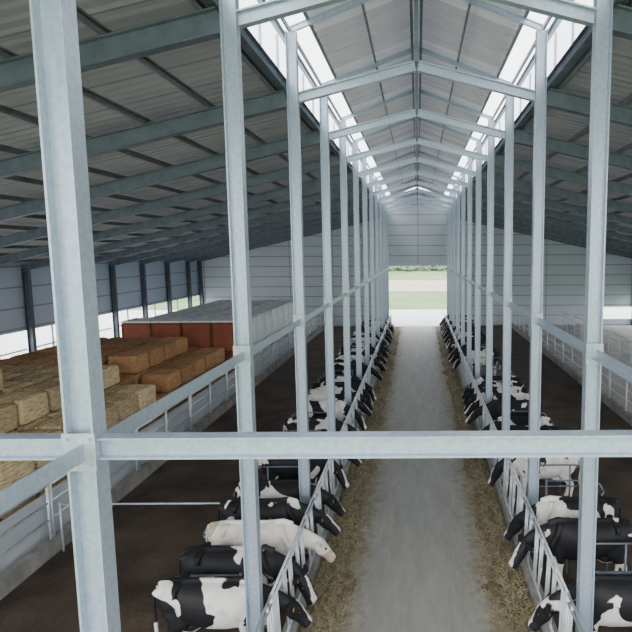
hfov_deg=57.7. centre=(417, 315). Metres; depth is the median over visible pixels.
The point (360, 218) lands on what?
rafter
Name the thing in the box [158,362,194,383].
bale
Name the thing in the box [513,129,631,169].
rafter
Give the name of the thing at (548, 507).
cow
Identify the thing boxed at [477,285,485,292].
rail
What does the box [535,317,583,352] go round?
rail
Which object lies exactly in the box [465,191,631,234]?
rafter
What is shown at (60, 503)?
rail
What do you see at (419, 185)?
rafter
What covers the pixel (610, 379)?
fence
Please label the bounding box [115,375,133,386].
bale
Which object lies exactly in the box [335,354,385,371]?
cow
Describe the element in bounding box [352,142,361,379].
steel column
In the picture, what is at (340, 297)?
rail
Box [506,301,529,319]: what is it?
rail
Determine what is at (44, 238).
purlin
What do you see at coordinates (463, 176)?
steel column
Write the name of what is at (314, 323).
panel
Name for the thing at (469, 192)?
steel column
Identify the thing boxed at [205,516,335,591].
cow
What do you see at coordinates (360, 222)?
rafter
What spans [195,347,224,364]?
bale
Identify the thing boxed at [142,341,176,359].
bale
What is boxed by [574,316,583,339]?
fence
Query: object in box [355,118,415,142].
rafter
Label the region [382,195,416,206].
rafter
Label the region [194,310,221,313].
bale
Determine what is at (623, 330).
floor
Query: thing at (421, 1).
ridge beam
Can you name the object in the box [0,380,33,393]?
bale
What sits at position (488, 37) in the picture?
ceiling
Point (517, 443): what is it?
cross beam
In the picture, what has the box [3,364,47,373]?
bale
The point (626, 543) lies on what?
divider
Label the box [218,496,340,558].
cow
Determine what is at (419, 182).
rafter
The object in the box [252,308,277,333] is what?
bale
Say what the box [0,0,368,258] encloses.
ceiling
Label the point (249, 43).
beam
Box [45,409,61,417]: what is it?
bale
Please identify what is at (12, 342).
concrete yard
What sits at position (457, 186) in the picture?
steel column
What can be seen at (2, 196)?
purlin
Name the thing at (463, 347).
cow
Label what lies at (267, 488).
cow
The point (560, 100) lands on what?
rafter
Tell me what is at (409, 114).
rafter
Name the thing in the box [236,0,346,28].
rafter
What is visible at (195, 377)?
bale
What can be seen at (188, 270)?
wall column
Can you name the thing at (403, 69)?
rafter
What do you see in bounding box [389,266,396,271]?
bush
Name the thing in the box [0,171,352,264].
rafter
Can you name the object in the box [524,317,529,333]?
fence
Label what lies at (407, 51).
rafter
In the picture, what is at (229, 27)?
steel column
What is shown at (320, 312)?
fence
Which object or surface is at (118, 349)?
bale
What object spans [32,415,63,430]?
bale
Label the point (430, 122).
rafter
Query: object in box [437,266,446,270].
bush
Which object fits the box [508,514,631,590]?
cow
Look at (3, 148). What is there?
purlin
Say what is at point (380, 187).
steel column
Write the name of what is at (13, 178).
purlin
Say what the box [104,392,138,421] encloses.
bale
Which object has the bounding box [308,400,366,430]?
cow
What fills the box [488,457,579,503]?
cow
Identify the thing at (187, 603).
cow
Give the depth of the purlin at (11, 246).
20.97 m
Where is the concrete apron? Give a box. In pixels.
[389,309,446,325]
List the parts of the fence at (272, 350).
fence post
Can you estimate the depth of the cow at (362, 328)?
34.99 m
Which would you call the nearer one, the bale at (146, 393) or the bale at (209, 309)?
the bale at (146, 393)
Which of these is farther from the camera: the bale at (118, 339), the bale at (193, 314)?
the bale at (193, 314)
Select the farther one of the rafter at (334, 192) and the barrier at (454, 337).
the barrier at (454, 337)
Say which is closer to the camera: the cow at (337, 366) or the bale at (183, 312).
the cow at (337, 366)
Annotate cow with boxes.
[152,571,311,631]
[178,541,316,627]
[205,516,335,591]
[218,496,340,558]
[235,478,345,516]
[257,459,349,489]
[283,417,357,431]
[308,387,373,410]
[308,393,372,416]
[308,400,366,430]
[312,381,372,405]
[318,376,376,401]
[321,459,361,487]
[334,362,382,379]
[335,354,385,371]
[338,351,382,371]
[339,348,386,363]
[341,345,385,359]
[350,337,390,350]
[350,340,390,353]
[350,342,388,357]
[351,335,389,348]
[353,330,391,342]
[361,326,392,339]
[362,320,393,332]
[440,319,473,330]
[441,321,473,332]
[441,324,474,335]
[442,326,474,338]
[443,330,481,342]
[446,332,482,347]
[446,334,485,349]
[447,344,485,363]
[448,336,485,352]
[449,348,496,372]
[453,341,485,350]
[453,350,500,377]
[462,375,520,398]
[463,380,523,404]
[463,386,527,411]
[464,392,528,416]
[465,399,528,424]
[481,416,551,430]
[481,424,560,473]
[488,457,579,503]
[504,493,620,565]
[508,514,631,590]
[528,574,631,631]
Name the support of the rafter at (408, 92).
on the steel column at (342, 124)
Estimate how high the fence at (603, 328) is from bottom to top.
1.422 m
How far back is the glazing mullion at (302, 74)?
12.51 m
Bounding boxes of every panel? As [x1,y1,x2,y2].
[0,502,39,574]
[32,460,127,543]
[128,406,182,474]
[180,381,220,431]
[218,370,235,402]
[254,349,268,376]
[268,339,284,365]
[283,332,294,353]
[308,317,315,335]
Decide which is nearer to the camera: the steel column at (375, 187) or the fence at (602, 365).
the fence at (602, 365)
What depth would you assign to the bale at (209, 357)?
22.63 m
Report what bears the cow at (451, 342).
on the floor at (561, 394)
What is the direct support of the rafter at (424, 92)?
on the steel column at (491, 123)
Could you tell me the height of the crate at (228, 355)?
1.400 m
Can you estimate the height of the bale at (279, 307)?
1.396 m
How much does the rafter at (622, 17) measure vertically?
3.740 m
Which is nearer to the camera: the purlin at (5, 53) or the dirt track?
the purlin at (5, 53)
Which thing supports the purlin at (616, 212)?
attached to the ceiling at (561, 125)
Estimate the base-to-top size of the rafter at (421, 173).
0.715 m
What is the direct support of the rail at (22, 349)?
on the wall
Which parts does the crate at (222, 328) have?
lid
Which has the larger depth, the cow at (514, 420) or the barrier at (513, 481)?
the cow at (514, 420)
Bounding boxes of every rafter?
[0,6,220,92]
[0,89,287,178]
[0,130,319,221]
[0,155,339,247]
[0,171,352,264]
[21,183,361,270]
[94,191,368,262]
[109,198,374,266]
[139,204,378,264]
[165,208,378,263]
[186,213,378,262]
[198,217,382,261]
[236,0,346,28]
[290,0,371,31]
[298,60,415,102]
[322,48,413,84]
[328,109,416,139]
[342,88,414,120]
[346,138,416,162]
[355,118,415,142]
[358,157,416,176]
[367,170,416,187]
[371,151,413,167]
[373,181,416,195]
[376,163,414,178]
[378,189,416,201]
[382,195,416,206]
[385,200,416,210]
[387,185,416,195]
[388,204,416,213]
[417,60,535,101]
[417,109,505,138]
[417,138,487,161]
[417,157,475,176]
[417,170,467,186]
[417,188,456,200]
[417,195,452,205]
[417,200,448,209]
[417,204,446,213]
[418,88,491,119]
[418,118,478,141]
[418,151,463,167]
[418,181,461,194]
[419,185,447,195]
[420,163,457,178]
[422,47,510,83]
[452,209,631,252]
[452,212,631,255]
[452,216,631,258]
[460,198,631,241]
[460,204,631,247]
[462,0,542,30]
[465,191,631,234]
[472,182,631,225]
[482,170,631,212]
[488,0,596,26]
[494,154,631,195]
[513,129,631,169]
[546,88,631,126]
[612,4,631,39]
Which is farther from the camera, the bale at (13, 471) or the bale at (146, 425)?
the bale at (146, 425)
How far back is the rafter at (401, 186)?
27.66 m
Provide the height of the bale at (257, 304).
1.396 m
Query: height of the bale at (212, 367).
0.632 m
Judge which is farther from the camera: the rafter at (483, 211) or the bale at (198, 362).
the rafter at (483, 211)
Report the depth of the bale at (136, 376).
19.04 m
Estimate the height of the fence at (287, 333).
1.122 m
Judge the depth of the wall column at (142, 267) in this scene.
35.22 m
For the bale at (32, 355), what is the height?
0.632 m
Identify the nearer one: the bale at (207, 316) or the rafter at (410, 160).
the rafter at (410, 160)
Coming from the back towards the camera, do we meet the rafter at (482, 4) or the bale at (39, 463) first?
the bale at (39, 463)
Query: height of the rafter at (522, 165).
3.740 m
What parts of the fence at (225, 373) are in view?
fence post, fence post, fence post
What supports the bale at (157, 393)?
on the bale
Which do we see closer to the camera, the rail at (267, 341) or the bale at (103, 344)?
the rail at (267, 341)
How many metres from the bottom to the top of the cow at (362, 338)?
1.337 m
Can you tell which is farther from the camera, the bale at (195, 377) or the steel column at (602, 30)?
the bale at (195, 377)
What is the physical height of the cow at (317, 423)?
1.337 m
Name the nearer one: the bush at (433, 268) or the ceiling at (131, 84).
the ceiling at (131, 84)
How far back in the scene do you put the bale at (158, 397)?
18.46 m
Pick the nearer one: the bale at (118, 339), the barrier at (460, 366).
the bale at (118, 339)
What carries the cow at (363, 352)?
on the floor at (150, 540)
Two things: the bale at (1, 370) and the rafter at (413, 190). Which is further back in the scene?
the rafter at (413, 190)
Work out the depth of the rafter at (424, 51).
13.60 m
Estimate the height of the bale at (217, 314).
1.396 m
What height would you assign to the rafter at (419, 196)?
0.715 m
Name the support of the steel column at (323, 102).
on the floor at (150, 540)
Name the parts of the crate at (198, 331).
frame, lid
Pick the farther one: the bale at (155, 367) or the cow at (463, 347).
the cow at (463, 347)
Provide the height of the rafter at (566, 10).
0.715 m
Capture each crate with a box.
[121,317,160,338]
[151,317,189,337]
[181,317,218,348]
[211,317,233,352]
[223,352,234,376]
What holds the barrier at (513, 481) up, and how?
on the feed fence at (532, 591)
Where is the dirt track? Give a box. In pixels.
[389,280,446,291]
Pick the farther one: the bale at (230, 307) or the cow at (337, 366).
the bale at (230, 307)
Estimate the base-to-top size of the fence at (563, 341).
1.122 m
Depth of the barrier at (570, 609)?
7.50 m
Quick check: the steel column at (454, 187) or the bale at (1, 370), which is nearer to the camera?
the bale at (1, 370)
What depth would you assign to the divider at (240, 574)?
8.60 m
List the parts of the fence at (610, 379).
fence post, fence post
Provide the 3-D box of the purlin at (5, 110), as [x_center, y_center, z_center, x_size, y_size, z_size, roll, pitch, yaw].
[-6.256,-4.494,20.389,0.050,0.120,47.550,0,7,0]
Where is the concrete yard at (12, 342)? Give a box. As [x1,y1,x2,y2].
[0,310,176,358]
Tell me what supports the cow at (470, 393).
on the floor at (561, 394)
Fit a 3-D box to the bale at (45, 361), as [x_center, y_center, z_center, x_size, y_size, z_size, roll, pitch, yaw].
[-12.195,1.747,18.209,0.992,0.632,1.024,0,7,0]
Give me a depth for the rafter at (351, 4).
10.14 m
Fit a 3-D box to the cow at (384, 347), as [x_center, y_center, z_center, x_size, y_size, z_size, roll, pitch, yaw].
[-2.652,1.910,29.920,2.378,1.337,0.646,0,7,-1]
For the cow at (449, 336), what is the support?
on the floor at (561, 394)
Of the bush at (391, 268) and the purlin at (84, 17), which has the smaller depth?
the purlin at (84, 17)
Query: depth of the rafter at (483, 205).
31.31 m
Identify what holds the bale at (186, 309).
on the bale
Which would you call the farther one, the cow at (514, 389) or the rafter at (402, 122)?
the rafter at (402, 122)
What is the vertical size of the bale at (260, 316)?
1.396 m
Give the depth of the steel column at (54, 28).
3.72 m
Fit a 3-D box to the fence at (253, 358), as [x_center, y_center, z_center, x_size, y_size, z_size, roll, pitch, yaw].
[-7.386,2.499,23.409,0.064,1.122,3.464,0,7,0]
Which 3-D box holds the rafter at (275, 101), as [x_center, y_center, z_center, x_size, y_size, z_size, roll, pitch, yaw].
[-9.913,-2.248,10.524,15.067,3.740,0.160,0,7,0]
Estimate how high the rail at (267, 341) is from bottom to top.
0.120 m
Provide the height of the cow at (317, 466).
1.337 m
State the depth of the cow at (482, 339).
30.65 m
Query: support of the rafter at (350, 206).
attached to the steel column at (375, 187)
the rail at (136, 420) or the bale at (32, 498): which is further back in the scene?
the bale at (32, 498)
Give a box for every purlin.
[0,46,338,212]
[0,104,317,217]
[0,144,287,218]
[0,194,263,230]
[0,224,226,240]
[0,236,209,244]
[0,252,172,255]
[2,245,188,249]
[3,175,280,226]
[15,256,155,261]
[22,214,224,233]
[76,5,349,203]
[188,0,374,201]
[269,0,385,196]
[303,12,390,193]
[361,4,404,191]
[430,3,470,190]
[444,10,529,193]
[448,16,551,195]
[465,0,631,197]
[484,93,631,202]
[496,143,631,211]
[517,173,631,216]
[546,195,631,217]
[552,211,624,224]
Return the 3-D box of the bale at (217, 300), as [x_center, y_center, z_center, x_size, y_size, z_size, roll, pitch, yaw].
[-12.862,-0.357,37.501,1.256,1.396,1.276,0,7,0]
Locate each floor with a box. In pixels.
[0,327,363,631]
[306,326,525,631]
[473,326,631,631]
[517,325,631,412]
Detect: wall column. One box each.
[21,269,36,351]
[109,265,119,336]
[139,263,148,317]
[165,262,171,312]
[186,261,192,307]
[197,261,203,304]
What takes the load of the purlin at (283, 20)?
attached to the rafter
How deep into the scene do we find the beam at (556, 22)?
12.31 m
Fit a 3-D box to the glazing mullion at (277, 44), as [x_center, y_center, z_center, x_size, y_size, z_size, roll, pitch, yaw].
[-2.567,-4.737,10.240,0.040,0.780,0.040,0,7,0]
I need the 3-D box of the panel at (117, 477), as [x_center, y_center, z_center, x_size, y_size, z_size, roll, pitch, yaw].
[-7.697,4.045,13.016,0.100,1.050,3.496,0,7,0]
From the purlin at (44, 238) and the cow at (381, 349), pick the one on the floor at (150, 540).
the cow at (381, 349)
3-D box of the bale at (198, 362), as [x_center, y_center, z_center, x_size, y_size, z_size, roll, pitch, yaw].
[-8.888,1.971,21.669,0.985,0.632,1.022,0,7,0]
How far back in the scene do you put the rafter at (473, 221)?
44.12 m
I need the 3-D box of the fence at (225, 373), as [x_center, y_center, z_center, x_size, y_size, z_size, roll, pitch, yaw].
[-7.383,2.903,19.933,0.064,1.122,3.464,0,7,0]
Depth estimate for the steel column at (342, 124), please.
17.64 m
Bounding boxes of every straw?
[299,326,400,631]
[301,336,539,631]
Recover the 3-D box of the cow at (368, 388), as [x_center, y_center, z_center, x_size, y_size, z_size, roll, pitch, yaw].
[-2.680,2.919,21.225,2.256,1.337,0.610,0,7,1]
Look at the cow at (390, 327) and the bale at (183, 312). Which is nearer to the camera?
the bale at (183, 312)
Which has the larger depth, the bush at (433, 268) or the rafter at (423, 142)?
the bush at (433, 268)
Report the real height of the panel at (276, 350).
1.050 m
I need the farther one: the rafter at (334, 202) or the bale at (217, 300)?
the bale at (217, 300)
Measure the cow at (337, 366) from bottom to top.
1.337 m
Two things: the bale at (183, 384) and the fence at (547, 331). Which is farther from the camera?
the fence at (547, 331)
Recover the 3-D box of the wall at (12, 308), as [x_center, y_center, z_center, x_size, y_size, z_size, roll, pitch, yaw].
[-17.453,-0.436,20.877,0.100,3.053,47.600,0,7,0]
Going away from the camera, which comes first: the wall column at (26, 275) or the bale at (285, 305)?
the wall column at (26, 275)
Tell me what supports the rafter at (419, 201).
attached to the steel column at (450, 194)
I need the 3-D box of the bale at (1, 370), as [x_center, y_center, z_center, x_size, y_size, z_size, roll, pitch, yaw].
[-10.934,1.623,13.666,0.992,0.632,1.024,0,7,0]
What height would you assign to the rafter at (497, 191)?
3.740 m
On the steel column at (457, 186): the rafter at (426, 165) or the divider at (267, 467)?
the rafter at (426, 165)
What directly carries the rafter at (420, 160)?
attached to the steel column at (478, 144)
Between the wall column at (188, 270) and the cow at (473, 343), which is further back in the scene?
the wall column at (188, 270)
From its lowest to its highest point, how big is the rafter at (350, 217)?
3.740 m
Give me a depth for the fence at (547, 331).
30.34 m
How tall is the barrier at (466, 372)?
1.111 m
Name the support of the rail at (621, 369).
attached to the steel column at (602, 30)
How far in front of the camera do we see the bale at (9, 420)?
12.82 m
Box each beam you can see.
[0,433,62,460]
[96,430,631,459]
[202,0,378,204]
[256,0,378,189]
[409,0,415,186]
[418,0,422,187]
[452,0,574,194]
[452,0,627,208]
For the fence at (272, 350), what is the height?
1.122 m
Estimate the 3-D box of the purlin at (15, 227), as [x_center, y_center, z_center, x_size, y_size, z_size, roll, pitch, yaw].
[-12.248,-3.101,20.546,0.050,0.120,47.550,0,7,0]
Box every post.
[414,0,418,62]
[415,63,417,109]
[416,110,417,138]
[416,139,417,156]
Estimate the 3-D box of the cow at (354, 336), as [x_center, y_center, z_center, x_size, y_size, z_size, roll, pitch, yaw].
[-2.694,1.708,31.658,2.256,1.337,0.610,0,7,0]
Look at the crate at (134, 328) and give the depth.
25.57 m
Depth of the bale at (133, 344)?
21.44 m
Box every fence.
[0,485,52,556]
[48,429,138,536]
[136,395,191,469]
[190,372,227,427]
[227,358,253,399]
[253,343,273,378]
[273,333,289,363]
[306,318,311,337]
[312,312,320,333]
[515,312,523,331]
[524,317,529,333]
[547,331,562,355]
[561,311,573,335]
[562,341,582,371]
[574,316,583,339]
[582,365,609,397]
[602,328,608,353]
[608,331,631,366]
[609,370,631,410]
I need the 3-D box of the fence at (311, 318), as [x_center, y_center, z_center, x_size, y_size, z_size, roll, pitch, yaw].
[-7.395,0.885,37.316,0.064,1.122,3.464,0,7,0]
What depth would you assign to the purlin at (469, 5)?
12.90 m
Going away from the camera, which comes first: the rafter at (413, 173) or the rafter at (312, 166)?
the rafter at (312, 166)
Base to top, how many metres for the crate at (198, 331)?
1.490 m
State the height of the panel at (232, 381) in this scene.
1.050 m
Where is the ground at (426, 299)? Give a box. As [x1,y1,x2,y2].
[129,270,631,309]
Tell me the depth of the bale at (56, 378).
15.52 m
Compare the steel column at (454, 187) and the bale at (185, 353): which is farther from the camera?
the steel column at (454, 187)
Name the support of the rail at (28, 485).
attached to the steel column at (54, 28)
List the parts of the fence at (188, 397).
fence post, fence post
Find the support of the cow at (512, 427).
on the floor at (561, 394)
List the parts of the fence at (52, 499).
fence post, fence post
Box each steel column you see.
[29,0,120,631]
[219,0,263,631]
[285,30,310,553]
[319,96,335,481]
[339,120,351,423]
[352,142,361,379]
[362,158,369,383]
[369,174,375,348]
[374,179,379,336]
[379,186,383,328]
[382,193,386,321]
[385,200,388,320]
[447,199,448,314]
[449,192,451,320]
[452,186,455,327]
[456,178,459,336]
[461,173,465,346]
[467,158,472,369]
[475,141,481,379]
[485,119,494,426]
[501,95,513,480]
[527,28,547,552]
[575,0,612,631]
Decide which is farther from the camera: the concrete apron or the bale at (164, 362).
the concrete apron
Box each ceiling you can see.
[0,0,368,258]
[307,0,525,193]
[452,0,631,240]
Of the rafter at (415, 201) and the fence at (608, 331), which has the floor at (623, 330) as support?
the fence at (608, 331)
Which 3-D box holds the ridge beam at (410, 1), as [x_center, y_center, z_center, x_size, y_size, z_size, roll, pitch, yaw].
[-0.141,-7.143,20.085,0.060,0.160,47.550,0,7,0]
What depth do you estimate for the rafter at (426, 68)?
10.28 m
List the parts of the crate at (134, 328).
frame, lid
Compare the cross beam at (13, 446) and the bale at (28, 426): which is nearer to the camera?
the cross beam at (13, 446)
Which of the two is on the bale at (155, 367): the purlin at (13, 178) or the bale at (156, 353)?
the bale at (156, 353)
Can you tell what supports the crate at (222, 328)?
on the crate
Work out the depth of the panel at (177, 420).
16.90 m
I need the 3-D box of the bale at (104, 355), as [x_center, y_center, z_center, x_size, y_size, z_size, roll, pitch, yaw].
[-11.079,1.609,19.349,0.992,0.632,1.034,0,7,0]
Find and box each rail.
[0,349,26,356]
[0,444,84,513]
[37,325,56,346]
[59,502,219,551]
[107,351,244,432]
[253,319,300,354]
[306,302,328,320]
[333,292,346,303]
[349,286,357,293]
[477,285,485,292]
[490,291,502,302]
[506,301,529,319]
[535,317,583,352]
[591,349,631,382]
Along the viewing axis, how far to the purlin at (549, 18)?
12.68 m
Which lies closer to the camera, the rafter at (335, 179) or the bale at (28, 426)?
the bale at (28, 426)
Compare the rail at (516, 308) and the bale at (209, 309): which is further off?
the bale at (209, 309)
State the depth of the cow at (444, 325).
38.48 m
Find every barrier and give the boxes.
[254,595,275,631]
[270,488,320,631]
[316,431,343,536]
[340,397,357,470]
[355,373,366,425]
[365,356,374,385]
[373,344,378,377]
[383,326,386,341]
[453,333,457,359]
[457,343,463,375]
[462,356,471,387]
[470,373,481,424]
[479,396,497,467]
[494,458,521,537]
[517,486,568,631]
[564,593,585,631]
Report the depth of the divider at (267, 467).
12.94 m
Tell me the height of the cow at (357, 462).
1.337 m
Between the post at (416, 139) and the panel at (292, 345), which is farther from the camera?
the panel at (292, 345)
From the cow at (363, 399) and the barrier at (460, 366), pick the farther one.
the barrier at (460, 366)
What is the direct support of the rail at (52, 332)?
on the wall
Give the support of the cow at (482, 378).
on the floor at (561, 394)
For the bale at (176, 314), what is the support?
on the bale
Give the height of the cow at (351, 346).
1.337 m
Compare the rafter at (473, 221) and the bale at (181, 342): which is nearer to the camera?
the bale at (181, 342)
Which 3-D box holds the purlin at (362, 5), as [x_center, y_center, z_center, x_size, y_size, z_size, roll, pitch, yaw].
[-1.040,-6.936,20.109,0.040,0.080,47.550,0,7,0]
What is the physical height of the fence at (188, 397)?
1.122 m
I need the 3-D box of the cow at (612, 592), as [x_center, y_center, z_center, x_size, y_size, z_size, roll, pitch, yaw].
[2.761,4.401,8.191,2.256,1.337,0.610,0,7,0]
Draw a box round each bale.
[0,357,32,365]
[0,364,12,368]
[0,367,3,389]
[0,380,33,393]
[0,390,48,424]
[0,402,18,432]
[0,460,35,490]
[0,495,35,520]
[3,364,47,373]
[3,372,22,380]
[5,371,58,382]
[11,351,53,358]
[14,416,50,432]
[17,357,57,366]
[17,380,61,411]
[20,428,63,468]
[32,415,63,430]
[34,365,58,372]
[35,346,56,353]
[35,469,67,496]
[42,353,57,357]
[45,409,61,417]
[46,375,59,380]
[61,403,117,428]
[100,341,119,347]
[101,337,133,342]
[101,346,132,352]
[101,351,116,363]
[102,363,119,388]
[104,385,118,393]
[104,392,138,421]
[107,351,149,374]
[110,383,155,410]
[112,341,146,347]
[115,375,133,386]
[119,370,148,383]
[125,345,163,365]
[128,336,160,342]
[139,410,156,430]
[141,368,181,392]
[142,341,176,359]
[145,363,163,371]
[154,313,185,316]
[155,336,187,354]
[156,387,181,409]
[156,394,168,418]
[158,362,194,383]
[162,358,176,364]
[166,311,196,313]
[171,357,204,376]
[173,352,187,358]
[176,316,201,317]
[178,308,205,310]
[178,380,194,400]
[181,313,211,316]
[184,351,214,369]
[186,347,198,353]
[189,306,214,308]
[191,373,205,392]
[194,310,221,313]
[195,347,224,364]
[197,304,222,305]
[202,308,229,310]
[204,316,228,317]
[204,367,216,385]
[206,302,229,303]
[209,313,232,316]
[212,306,231,308]
[214,300,231,301]
[229,316,257,344]
[251,301,271,303]
[251,303,265,306]
[251,310,271,336]
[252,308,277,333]
[252,313,264,341]
[258,305,283,329]
[264,303,288,326]
[272,301,293,323]
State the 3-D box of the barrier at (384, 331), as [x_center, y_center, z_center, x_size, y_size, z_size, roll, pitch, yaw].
[-2.010,1.344,33.849,0.104,1.111,3.496,0,7,0]
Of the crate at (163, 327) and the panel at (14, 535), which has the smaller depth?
the panel at (14, 535)
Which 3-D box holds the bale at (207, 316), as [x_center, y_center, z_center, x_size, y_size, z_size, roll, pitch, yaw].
[-10.116,0.757,27.766,1.256,1.396,1.276,0,7,0]
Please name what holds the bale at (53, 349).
on the bale
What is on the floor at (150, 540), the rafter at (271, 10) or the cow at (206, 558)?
the cow at (206, 558)
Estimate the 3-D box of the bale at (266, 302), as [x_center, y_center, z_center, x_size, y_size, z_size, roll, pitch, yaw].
[-10.121,-0.211,36.110,1.256,1.396,1.276,0,7,0]
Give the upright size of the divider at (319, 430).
1.100 m
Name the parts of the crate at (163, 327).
frame, lid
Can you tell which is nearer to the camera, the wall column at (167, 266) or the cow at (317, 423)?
the cow at (317, 423)
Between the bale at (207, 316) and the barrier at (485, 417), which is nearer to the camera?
the barrier at (485, 417)
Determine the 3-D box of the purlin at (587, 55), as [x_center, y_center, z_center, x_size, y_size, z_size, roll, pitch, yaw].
[2.599,-5.361,20.294,0.050,0.120,47.550,0,7,0]
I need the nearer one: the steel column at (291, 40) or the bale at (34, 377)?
the steel column at (291, 40)
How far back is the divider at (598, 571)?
8.59 m
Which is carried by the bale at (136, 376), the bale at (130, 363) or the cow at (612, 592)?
the bale at (130, 363)
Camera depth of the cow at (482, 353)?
26.23 m
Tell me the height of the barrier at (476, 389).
1.111 m
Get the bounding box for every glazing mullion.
[258,24,261,45]
[276,34,278,67]
[302,74,304,102]
[529,73,530,88]
[554,32,556,66]
[571,22,574,43]
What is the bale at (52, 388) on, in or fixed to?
on the bale at (51, 414)
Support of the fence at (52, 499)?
on the wall at (22, 569)
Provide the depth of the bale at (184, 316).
28.11 m
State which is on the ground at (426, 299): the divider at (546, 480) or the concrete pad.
the concrete pad
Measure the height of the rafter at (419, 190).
0.715 m
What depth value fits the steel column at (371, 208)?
28.08 m
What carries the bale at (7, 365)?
on the bale
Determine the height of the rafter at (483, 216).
3.740 m
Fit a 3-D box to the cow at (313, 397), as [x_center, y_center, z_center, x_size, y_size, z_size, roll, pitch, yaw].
[-2.700,3.222,18.616,2.378,1.337,0.646,0,7,0]
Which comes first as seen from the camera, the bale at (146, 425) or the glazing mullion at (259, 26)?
the glazing mullion at (259, 26)
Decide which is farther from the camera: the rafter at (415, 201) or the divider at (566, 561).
the rafter at (415, 201)
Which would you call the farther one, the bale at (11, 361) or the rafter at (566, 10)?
the bale at (11, 361)
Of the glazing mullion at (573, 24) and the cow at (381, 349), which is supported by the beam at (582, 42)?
the glazing mullion at (573, 24)
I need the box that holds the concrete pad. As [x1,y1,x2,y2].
[603,307,631,318]
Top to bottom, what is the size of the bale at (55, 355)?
0.632 m
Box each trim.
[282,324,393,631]
[389,263,446,265]
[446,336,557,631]
[511,322,631,425]
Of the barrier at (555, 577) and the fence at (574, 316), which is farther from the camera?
the fence at (574, 316)
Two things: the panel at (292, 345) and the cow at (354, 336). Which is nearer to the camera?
the cow at (354, 336)
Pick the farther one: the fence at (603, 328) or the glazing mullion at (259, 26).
the fence at (603, 328)
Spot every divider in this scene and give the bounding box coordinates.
[176,572,241,631]
[258,466,297,479]
[283,429,320,431]
[480,357,501,375]
[539,464,579,495]
[545,478,604,495]
[565,517,607,573]
[595,542,631,572]
[597,570,631,631]
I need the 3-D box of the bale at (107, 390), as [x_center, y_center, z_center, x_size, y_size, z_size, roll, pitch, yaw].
[-9.839,2.499,17.165,0.992,0.632,1.034,0,7,0]
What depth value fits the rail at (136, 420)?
5.09 m
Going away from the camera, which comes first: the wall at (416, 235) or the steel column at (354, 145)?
the steel column at (354, 145)
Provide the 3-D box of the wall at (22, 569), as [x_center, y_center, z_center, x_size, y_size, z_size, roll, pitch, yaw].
[-7.380,3.516,21.333,0.200,0.420,47.580,0,7,0]
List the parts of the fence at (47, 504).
fence post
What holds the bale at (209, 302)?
on the bale
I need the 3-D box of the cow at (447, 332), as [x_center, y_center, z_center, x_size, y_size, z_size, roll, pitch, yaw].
[2.685,1.273,35.140,2.378,1.337,0.646,0,7,0]
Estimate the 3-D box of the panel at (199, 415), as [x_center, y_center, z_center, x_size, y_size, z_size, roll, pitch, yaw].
[-7.702,3.239,19.969,0.100,1.050,3.496,0,7,0]
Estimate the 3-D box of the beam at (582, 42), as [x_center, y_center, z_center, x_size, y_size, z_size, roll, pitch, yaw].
[2.449,-5.469,20.281,0.140,0.200,47.550,0,7,0]
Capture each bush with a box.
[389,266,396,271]
[402,266,414,271]
[419,266,430,270]
[430,266,437,270]
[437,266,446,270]
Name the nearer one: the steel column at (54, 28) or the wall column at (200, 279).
the steel column at (54, 28)
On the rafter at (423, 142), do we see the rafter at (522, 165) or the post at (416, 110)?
the post at (416, 110)
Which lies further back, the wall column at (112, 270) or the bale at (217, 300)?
the bale at (217, 300)
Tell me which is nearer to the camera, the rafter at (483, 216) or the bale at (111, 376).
the bale at (111, 376)
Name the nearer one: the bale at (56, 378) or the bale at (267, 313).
the bale at (56, 378)
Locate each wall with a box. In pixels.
[0,259,198,335]
[0,323,324,599]
[202,188,631,326]
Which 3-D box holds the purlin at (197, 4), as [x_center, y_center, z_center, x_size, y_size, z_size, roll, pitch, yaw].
[-2.661,-5.330,20.294,0.050,0.120,47.550,0,7,0]
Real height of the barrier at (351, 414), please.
1.111 m
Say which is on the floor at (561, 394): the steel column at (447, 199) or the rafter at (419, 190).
the steel column at (447, 199)
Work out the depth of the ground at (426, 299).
72.56 m
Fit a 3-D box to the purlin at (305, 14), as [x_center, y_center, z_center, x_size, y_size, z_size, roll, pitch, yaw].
[-2.018,-6.567,20.151,0.040,0.080,47.550,0,7,0]
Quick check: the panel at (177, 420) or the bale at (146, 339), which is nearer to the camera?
the panel at (177, 420)
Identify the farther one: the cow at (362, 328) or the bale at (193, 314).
the cow at (362, 328)
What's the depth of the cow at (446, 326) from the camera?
37.58 m
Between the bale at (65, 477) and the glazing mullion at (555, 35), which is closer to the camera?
the glazing mullion at (555, 35)
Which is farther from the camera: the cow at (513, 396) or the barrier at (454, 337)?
the barrier at (454, 337)
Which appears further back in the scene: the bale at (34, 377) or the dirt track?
the dirt track
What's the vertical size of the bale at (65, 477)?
0.632 m
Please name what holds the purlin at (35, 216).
attached to the ceiling at (131, 84)
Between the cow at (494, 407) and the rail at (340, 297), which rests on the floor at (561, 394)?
the cow at (494, 407)
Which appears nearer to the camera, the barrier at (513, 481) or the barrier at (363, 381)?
the barrier at (513, 481)
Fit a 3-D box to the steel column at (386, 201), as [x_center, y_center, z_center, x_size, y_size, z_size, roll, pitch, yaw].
[-2.302,-3.851,42.055,0.300,9.980,0.300,0,7,0]

